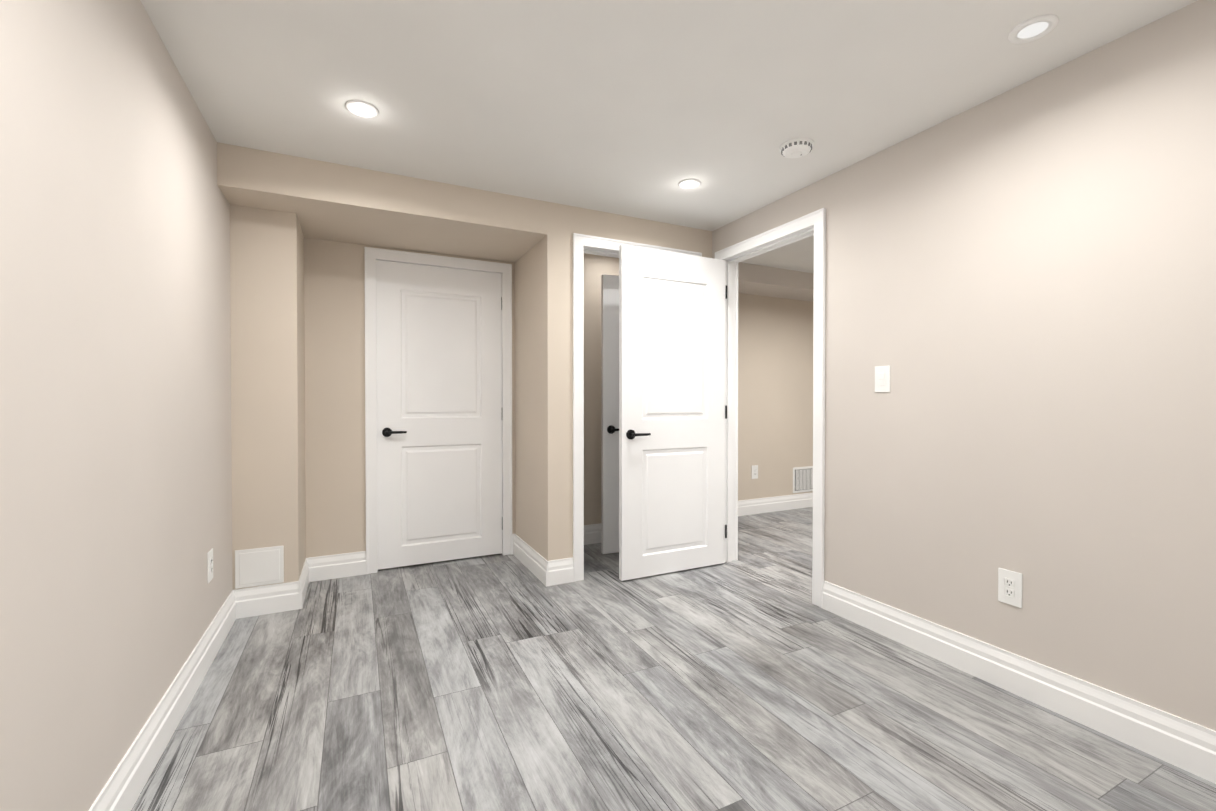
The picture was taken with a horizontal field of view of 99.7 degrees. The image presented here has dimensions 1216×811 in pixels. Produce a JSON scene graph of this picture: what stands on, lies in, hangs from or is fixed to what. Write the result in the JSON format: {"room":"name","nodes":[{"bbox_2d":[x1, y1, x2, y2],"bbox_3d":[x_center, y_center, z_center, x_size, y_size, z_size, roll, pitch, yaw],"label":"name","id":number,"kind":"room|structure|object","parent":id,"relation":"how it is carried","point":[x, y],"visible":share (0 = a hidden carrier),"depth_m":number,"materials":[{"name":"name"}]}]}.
{"room":"empty basement room","nodes":[
{"label":"empty basement room","id":0,"kind":"room"},
{"bbox_2d":[0,0,232,810],"bbox_3d":[-1.322,-0.051,1.229,0.120,2.360,4.820,0,1,-26],"label":"wall","id":1,"kind":"structure","parent":0,"point":[115,436],"depth_m":1.31,"materials":[{"name":"paint"}]},
{"bbox_2d":[88,588,243,810],"bbox_3d":[-1.103,1.057,0.951,0.018,0.150,3.870,0,1,-26],"label":"baseboard","id":2,"kind":"structure","parent":1,"relation":"attached to","point":[122,790],"depth_m":1.69,"materials":[{"name":"paint"}]},
{"bbox_2d":[207,548,212,582],"bbox_3d":[-1.759,0.709,2.270,0.008,0.134,0.082,0,1,-26],"label":"electrical outlet","id":3,"kind":"object","parent":1,"relation":"attached to","point":[209,565],"visible":1,"depth_m":2.25,"materials":[{"name":"plastic"}]},
{"bbox_2d":[304,238,618,557],"bbox_3d":[-0.896,-0.076,3.778,2.893,2.360,0.120,0,1,-26],"label":"wall","id":4,"kind":"structure","parent":0,"point":[334,307],"depth_m":3.31,"materials":[{"name":"paint"}]},
{"bbox_2d":[312,551,365,581],"bbox_3d":[-1.729,1.034,3.302,0.308,0.150,0.018,0,1,-26],"label":"baseboard","id":5,"kind":"structure","parent":4,"relation":"attached to","point":[335,566],"depth_m":3.29,"materials":[{"name":"paint"}]},
{"bbox_2d":[364,247,511,573],"bbox_3d":[-1.176,0.034,3.626,0.980,2.143,0.190,0,1,-26],"label":"door","id":6,"kind":"structure","parent":4,"relation":"in","point":[438,400],"depth_m":3.58,"materials":[{"name":"paint"}]},
{"bbox_2d":[584,523,600,544],"bbox_3d":[0.056,1.028,3.849,1.130,0.150,0.610,0,1,-26],"label":"baseboard","id":7,"kind":"structure","parent":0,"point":[592,533],"depth_m":4.08,"materials":[{"name":"paint"}]},
{"bbox_2d":[514,202,711,560],"bbox_3d":[0.029,-0.076,3.758,1.250,2.360,0.730,0,1,-26],"label":"wall","id":8,"kind":"structure","parent":0,"point":[543,268],"depth_m":3.25,"materials":[{"name":"paint"}]},
{"bbox_2d":[512,533,551,586],"bbox_3d":[-0.539,1.032,3.480,0.023,0.150,0.748,0,1,-26],"label":"baseboard","id":9,"kind":"structure","parent":8,"relation":"attached to","point":[536,563],"depth_m":3.38,"materials":[{"name":"paint"}]},
{"bbox_2d":[573,233,701,581],"bbox_3d":[0.128,0.011,3.654,1.006,2.187,0.498,0,1,-26],"label":"door","id":10,"kind":"structure","parent":8,"relation":"in","point":[593,245],"depth_m":3.75,"materials":[{"name":"paint"}]},
{"bbox_2d":[140,0,1197,272],"bbox_3d":[1.632,-1.295,2.668,6.903,0.100,5.020,0,1,-26],"label":"ceiling","id":11,"kind":"structure","parent":0,"point":[638,108],"depth_m":1.96,"materials":[{"name":"paint"}]},
{"bbox_2d":[345,100,378,117],"bbox_3d":[-1.027,-1.237,2.142,0.128,0.008,0.128,0,1,-26],"label":"recessed light","id":12,"kind":"object","parent":11,"relation":"in","point":[361,108],"visible":1,"depth_m":2.13,"materials":[{"name":"paint"}]},
{"bbox_2d":[217,142,546,262],"bbox_3d":[-1.270,-1.150,3.110,1.643,0.200,0.730,0,1,-26],"label":"bulkhead","id":13,"kind":"object","parent":11,"relation":"attached to","point":[323,200],"visible":0.93,"depth_m":2.85,"materials":[{"name":"paint"}]},
{"bbox_2d":[678,179,700,188],"bbox_3d":[0.459,-1.244,2.883,0.128,0.008,0.128,0,1,-26],"label":"recessed light","id":14,"kind":"object","parent":11,"relation":"in","point":[689,183],"visible":1,"depth_m":2.87,"materials":[{"name":"paint"}]},
{"bbox_2d":[738,262,813,301],"bbox_3d":[2.076,-1.190,5.205,3.470,0.160,0.420,0,1,-26],"label":"bulkhead","id":15,"kind":"object","parent":11,"relation":"attached to","point":[754,279],"visible":0.21,"depth_m":4.79,"materials":[{"name":"paint"}]},
{"bbox_2d":[779,138,813,157],"bbox_3d":[0.903,-1.224,2.455,0.156,0.040,0.156,0,1,-26],"label":"smoke detector","id":16,"kind":"object","parent":11,"relation":"attached to","point":[796,147],"visible":1,"depth_m":2.42,"materials":[{"name":"plastic"}]},
{"bbox_2d":[1008,14,1058,43],"bbox_3d":[1.394,-1.232,1.682,0.128,0.008,0.128,0,1,-26],"label":"recessed light","id":17,"kind":"object","parent":11,"relation":"in","point":[1033,29],"visible":1,"depth_m":1.68,"materials":[{"name":"paint"}]},
{"bbox_2d":[131,507,1215,810],"bbox_3d":[1.632,1.165,2.692,6.903,0.100,5.020,0,1,-26],"label":"floor","id":18,"kind":"structure","parent":0,"point":[753,677],"depth_m":1.88,"materials":[{"name":"laminate"}]},
{"bbox_2d":[230,204,305,589],"bbox_3d":[-1.933,0.032,2.946,0.297,2.160,0.460,0,1,-26],"label":"column","id":19,"kind":"structure","parent":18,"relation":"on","point":[267,372],"depth_m":2.74,"materials":[{"name":"paint"}]},
{"bbox_2d":[235,546,283,588],"bbox_3d":[-1.855,0.860,2.731,0.216,0.201,0.008,0,1,-26],"label":"access panel","id":20,"kind":"object","parent":19,"relation":"attached to","point":[259,566],"visible":1,"depth_m":2.73,"materials":[{"name":"plastic"}]},
{"bbox_2d":[292,557,311,609],"bbox_3d":[-1.787,1.036,3.017,0.018,0.150,0.478,0,1,-26],"label":"baseboard","id":21,"kind":"structure","parent":19,"relation":"attached to","point":[299,588],"depth_m":2.87,"materials":[{"name":"paint"}]},
{"bbox_2d":[738,293,813,500],"bbox_3d":[1.948,-0.093,5.453,3.450,2.360,0.120,0,1,-26],"label":"wall","id":22,"kind":"structure","parent":0,"point":[775,389],"depth_m":5.24,"materials":[{"name":"paint"}]},
{"bbox_2d":[752,465,757,478],"bbox_3d":[1.478,0.670,5.159,0.082,0.134,0.008,0,1,-26],"label":"outlet","id":23,"kind":"object","parent":22,"relation":"attached to","point":[754,471],"visible":1,"depth_m":5.16,"materials":[{"name":"plastic"}]},
{"bbox_2d":[738,492,812,515],"bbox_3d":[1.987,1.013,5.407,3.470,0.150,0.018,0,1,-26],"label":"baseboard","id":24,"kind":"structure","parent":22,"relation":"attached to","point":[770,504],"depth_m":5.25,"materials":[{"name":"paint"}]},
{"bbox_2d":[793,466,812,492],"bbox_3d":[2.116,0.787,5.472,0.380,0.270,0.010,0,1,-26],"label":"air vent","id":25,"kind":"object","parent":22,"relation":"in","point":[802,479],"visible":0.83,"depth_m":5.45,"materials":[{"name":"plastic"}]},
{"bbox_2d":[712,0,1215,730],"bbox_3d":[1.382,-0.064,2.557,0.120,2.360,4.820,0,1,-26],"label":"wall","id":26,"kind":"structure","parent":0,"point":[1020,290],"depth_m":1.91,"materials":[{"name":"paint"}]},
{"bbox_2d":[619,208,825,607],"bbox_3d":[0.678,0.016,3.084,0.963,2.190,0.945,0,1,-26],"label":"door","id":27,"kind":"structure","parent":26,"relation":"attached to","point":[678,411],"depth_m":3.35,"materials":[{"name":"paint"}]},
{"bbox_2d":[875,366,889,391],"bbox_3d":[1.337,-0.129,2.501,0.010,0.128,0.080,0,1,-26],"label":"light switch","id":28,"kind":"object","parent":26,"relation":"attached to","point":[882,378],"visible":1,"depth_m":2.50,"materials":[{"name":"plastic"}]},
{"bbox_2d":[998,568,1021,607],"bbox_3d":[1.580,0.716,2.016,0.008,0.134,0.082,0,1,-26],"label":"electrical outlet","id":29,"kind":"object","parent":26,"relation":"attached to","point":[1009,587],"visible":1,"depth_m":2.01,"materials":[{"name":"plastic"}]},
{"bbox_2d":[822,581,1215,783],"bbox_3d":[1.750,1.050,1.662,0.018,0.150,2.570,0,1,-26],"label":"baseboard","id":30,"kind":"structure","parent":26,"relation":"attached to","point":[1172,739],"depth_m":1.90,"materials":[{"name":"paint"}]}
]}

